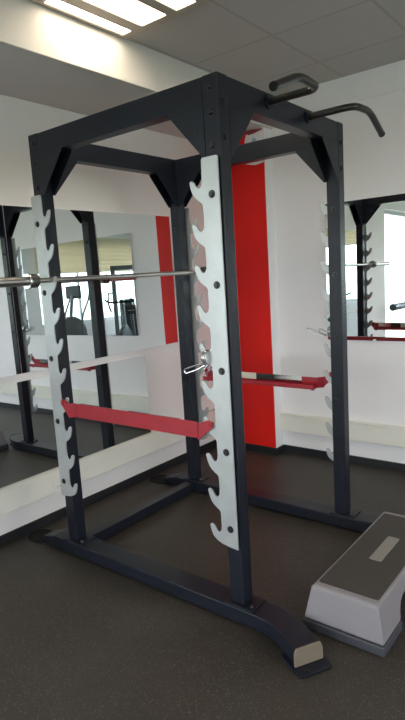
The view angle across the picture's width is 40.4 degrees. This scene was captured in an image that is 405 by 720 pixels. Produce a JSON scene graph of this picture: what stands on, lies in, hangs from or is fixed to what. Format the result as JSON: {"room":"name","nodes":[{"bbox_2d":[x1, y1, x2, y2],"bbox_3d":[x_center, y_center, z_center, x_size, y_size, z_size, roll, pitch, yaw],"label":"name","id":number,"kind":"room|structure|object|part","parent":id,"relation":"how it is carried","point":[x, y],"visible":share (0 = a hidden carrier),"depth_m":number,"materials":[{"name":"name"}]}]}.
{"room":"gym","nodes":[
{"label":"gym","id":0,"kind":"room"},
{"bbox_2d":[0,94,214,535],"bbox_3d":[-2.154,-0.122,2.321,0.200,2.940,7.170,3,11,38],"label":"wall","id":1,"kind":"structure","parent":0,"point":[86,188],"depth_m":4.02,"materials":[{"name":"paint"}]},
{"bbox_2d":[0,205,20,377],"bbox_3d":[-1.492,-0.338,2.964,0.017,1.021,1.047,3,11,38],"label":"wall mirror","id":2,"kind":"object","parent":1,"relation":"attached to","point":[10,365],"visible":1,"depth_m":3.34,"materials":[{"name":"clear glass"}]},
{"bbox_2d":[0,375,58,488],"bbox_3d":[-1.124,0.443,3.489,0.017,0.630,0.438,3,11,38],"label":"wall mirror","id":3,"kind":"object","parent":1,"relation":"attached to","point":[28,447],"depth_m":3.49,"materials":[{"name":"clear glass"}]},
{"bbox_2d":[52,479,60,493],"bbox_3d":[-0.957,0.838,3.664,0.012,0.085,0.090,3,11,38],"label":"power socket","id":4,"kind":"object","parent":1,"relation":"attached to","point":[56,485],"visible":0.72,"depth_m":3.65,"materials":[{"name":"white plastic"}]},
{"bbox_2d":[2,205,177,372],"bbox_3d":[-0.705,-0.537,3.950,0.017,1.021,1.498,3,11,38],"label":"wall mirror","id":5,"kind":"object","parent":1,"relation":"attached to","point":[107,317],"visible":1,"depth_m":3.90,"materials":[{"name":"clear glass"}]},
{"bbox_2d":[0,408,214,515],"bbox_3d":[-1.096,0.833,3.535,0.053,0.151,4.050,3,11,38],"label":"trim","id":6,"kind":"structure","parent":1,"relation":"attached to","point":[15,496],"depth_m":3.91,"materials":[{"name":"white paint"}]},
{"bbox_2d":[0,439,216,545],"bbox_3d":[-2.019,1.312,2.429,0.014,0.062,7.055,3,11,38],"label":"baseboard","id":7,"kind":"structure","parent":1,"relation":"attached to","point":[36,524],"depth_m":4.02,"materials":[{"name":"black"}]},
{"bbox_2d":[70,355,149,413],"bbox_3d":[-0.665,0.247,4.059,0.017,0.472,0.726,3,11,38],"label":"wall mirror","id":8,"kind":"object","parent":1,"relation":"attached to","point":[119,384],"depth_m":4.07,"materials":[{"name":"clear glass"}]},
{"bbox_2d":[75,417,150,459],"bbox_3d":[-0.651,0.488,4.092,0.017,0.301,0.722,3,11,38],"label":"wall mirror","id":9,"kind":"object","parent":1,"relation":"attached to","point":[93,436],"depth_m":3.97,"materials":[{"name":"clear glass"}]},
{"bbox_2d":[0,0,271,138],"bbox_3d":[-1.903,-1.434,1.855,0.645,0.240,7.170,3,11,38],"label":"ceiling beam","id":10,"kind":"structure","parent":1,"relation":"attached to","point":[49,57],"depth_m":3.07,"materials":[{"name":"paint"}]},
{"bbox_2d":[231,133,275,447],"bbox_3d":[0.311,-0.556,4.757,0.623,2.640,0.005,3,11,38],"label":"wall panel","id":11,"kind":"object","parent":1,"relation":"attached to","point":[248,181],"depth_m":4.66,"materials":[{"name":"red paint"}]},
{"bbox_2d":[0,446,404,719],"bbox_3d":[0.957,1.559,0.178,7.890,0.100,7.570,3,11,38],"label":"floor","id":12,"kind":"structure","parent":0,"point":[81,638],"depth_m":2.56,"materials":[{"name":"rubber"}]},
{"bbox_2d":[28,71,404,678],"bbox_3d":[0.012,-0.085,3.147,2.086,2.355,1.511,3,11,38],"label":"power rack","id":13,"kind":"object","parent":12,"relation":"on","point":[213,111],"visible":0.97,"depth_m":2.88,"materials":[{"name":"black metal"}]},
{"bbox_3d":[-0.806,-0.041,3.024,0.148,1.675,0.008,3,11,38],"label":"hook plate","id":14,"kind":"part","parent":13,"relation":"part of","materials":[{"name":"silver metal"}]},
{"bbox_3d":[-0.724,1.050,3.250,0.154,0.008,0.116,3,11,38],"label":"plate","id":15,"kind":"part","parent":13,"relation":"part of","materials":[{"name":"black metal"}]},
{"bbox_2d":[0,266,205,288],"bbox_3d":[-0.485,-0.509,3.348,0.084,0.084,2.350,3,11,38],"label":"barbell","id":16,"kind":"object","parent":13,"relation":"on","point":[29,281],"visible":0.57,"depth_m":3.03,"materials":[{"name":"metal"}]},
{"bbox_2d":[61,399,213,440],"bbox_3d":[-0.341,0.287,2.752,1.050,0.109,0.096,3,11,38],"label":"safety arm","id":17,"kind":"object","parent":13,"relation":"attached to","point":[166,424],"visible":1,"depth_m":2.70},
{"bbox_3d":[-0.044,0.877,4.102,0.154,0.008,0.116,3,11,38],"label":"plate","id":18,"kind":"part","parent":13,"relation":"part of","materials":[{"name":"black metal"}]},
{"bbox_3d":[-0.050,-0.230,3.952,0.148,1.675,0.008,3,11,38],"label":"hook plate","id":19,"kind":"part","parent":13,"relation":"part of","materials":[{"name":"silver metal"}]},
{"bbox_2d":[184,350,211,373],"bbox_3d":[-0.015,0.011,2.404,0.136,0.116,0.068,3,11,38],"label":"clip","id":20,"kind":"object","parent":13,"relation":"hanging from","point":[203,355],"visible":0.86,"depth_m":2.38,"materials":[{"name":"silver metal"}]},
{"bbox_3d":[-0.035,0.037,2.401,0.112,0.051,0.007,2,10,32],"label":"handle","id":21,"kind":"part","parent":20,"relation":"part of","materials":[{"name":"silver metal"}]},
{"bbox_3d":[0.051,0.011,2.350,0.148,1.675,0.008,3,11,38],"label":"hook plate","id":22,"kind":"part","parent":13,"relation":"part of","materials":[{"name":"silver metal"}]},
{"bbox_3d":[0.194,1.105,2.528,0.154,0.008,0.116,3,11,38],"label":"plate","id":23,"kind":"part","parent":13,"relation":"part of","materials":[{"name":"black metal"}]},
{"bbox_2d":[200,363,330,389],"bbox_3d":[0.374,0.108,3.649,1.050,0.115,0.096,3,11,38],"label":"safety arm","id":24,"kind":"object","parent":13,"relation":"attached to","point":[289,381],"visible":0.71,"depth_m":3.54},
{"bbox_3d":[0.288,-1.078,2.232,0.265,0.105,0.384,3,11,38],"label":"pull handle","id":25,"kind":"part","parent":13,"relation":"part of","materials":[{"name":"black metal"}]},
{"bbox_2d":[307,326,329,336],"bbox_3d":[0.721,-0.176,3.349,0.168,0.067,0.068,3,11,38],"label":"clip","id":26,"kind":"object","parent":13,"relation":"hanging from","point":[327,331],"visible":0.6,"depth_m":3.34,"materials":[{"name":"silver metal"}]},
{"bbox_3d":[0.691,-0.169,3.348,0.122,0.056,0.007,2,10,31],"label":"handle","id":27,"kind":"part","parent":26,"relation":"part of","materials":[{"name":"silver metal"}]},
{"bbox_3d":[0.788,-0.180,3.293,0.148,1.675,0.008,3,11,38],"label":"hook plate","id":28,"kind":"part","parent":13,"relation":"part of","materials":[{"name":"silver metal"}]},
{"bbox_3d":[0.874,0.932,3.380,0.154,0.008,0.116,3,11,38],"label":"plate","id":29,"kind":"part","parent":13,"relation":"part of","materials":[{"name":"black metal"}]},
{"bbox_3d":[0.731,-1.190,2.786,0.265,0.105,0.384,3,11,38],"label":"pull handle","id":30,"kind":"part","parent":13,"relation":"part of","materials":[{"name":"black metal"}]},
{"bbox_2d":[303,512,404,657],"bbox_3d":[0.878,1.023,2.692,0.370,0.204,0.954,3,11,38],"label":"step","id":31,"kind":"structure","parent":12,"relation":"on","point":[356,602],"depth_m":2.40,"materials":[{"name":"plastic"}]},
{"bbox_2d":[128,0,404,95],"bbox_3d":[0.774,-1.440,-0.283,7.890,0.100,7.570,3,11,38],"label":"ceiling","id":32,"kind":"structure","parent":0,"point":[254,43],"depth_m":3.28,"materials":[{"name":"tile"}]},
{"bbox_2d":[31,0,210,39],"bbox_3d":[-0.393,-1.773,2.718,0.600,0.014,0.650,3,11,38],"label":"recessed light","id":33,"kind":"object","parent":32,"relation":"in","point":[127,19],"visible":1,"depth_m":2.83,"materials":[{"name":"beige plastic"}]},
{"bbox_2d":[263,127,282,447],"bbox_3d":[0.352,-0.535,4.806,0.630,2.700,0.115,3,11,38],"label":"wall pillar","id":34,"kind":"structure","parent":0,"point":[266,132],"depth_m":4.59,"materials":[{"name":"white paint"}]},
{"bbox_2d":[245,127,263,164],"bbox_3d":[0.406,-1.717,4.440,0.195,0.287,0.005,3,11,38],"label":"wall emblem","id":35,"kind":"structure","parent":34,"relation":"attached to","point":[252,135],"depth_m":4.42,"materials":[{"name":"white paint"}]},
{"bbox_2d":[271,60,404,463],"bbox_3d":[3.136,-0.516,2.792,7.490,2.940,0.200,3,11,38],"label":"wall","id":36,"kind":"structure","parent":0,"point":[374,165],"depth_m":4.32,"materials":[{"name":"paint"}]},
{"bbox_2d":[245,443,404,471],"bbox_3d":[3.121,0.929,2.884,7.490,0.062,0.130,3,11,38],"label":"baseboard","id":37,"kind":"structure","parent":36,"relation":"attached to","point":[359,460],"depth_m":4.64,"materials":[{"name":"black"}]},
{"bbox_2d":[279,412,404,447],"bbox_3d":[2.395,0.633,3.452,4.360,0.151,0.053,3,11,38],"label":"trim","id":38,"kind":"structure","parent":36,"relation":"attached to","point":[384,434],"depth_m":4.36,"materials":[{"name":"white paint"}]},
{"bbox_2d":[317,86,404,110],"bbox_3d":[3.009,-1.771,2.502,5.450,0.018,0.012,3,11,38],"label":"trim","id":39,"kind":"structure","parent":36,"relation":"attached to","point":[402,87],"depth_m":3.95,"materials":[{"name":"paint"}]},
{"bbox_2d":[325,193,404,341],"bbox_3d":[1.762,-0.630,3.716,2.000,1.062,0.025,3,11,38],"label":"wall mirror","id":40,"kind":"object","parent":36,"relation":"attached to","point":[374,227],"visible":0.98,"depth_m":4.09,"materials":[{"name":"clear glass"}]}
]}

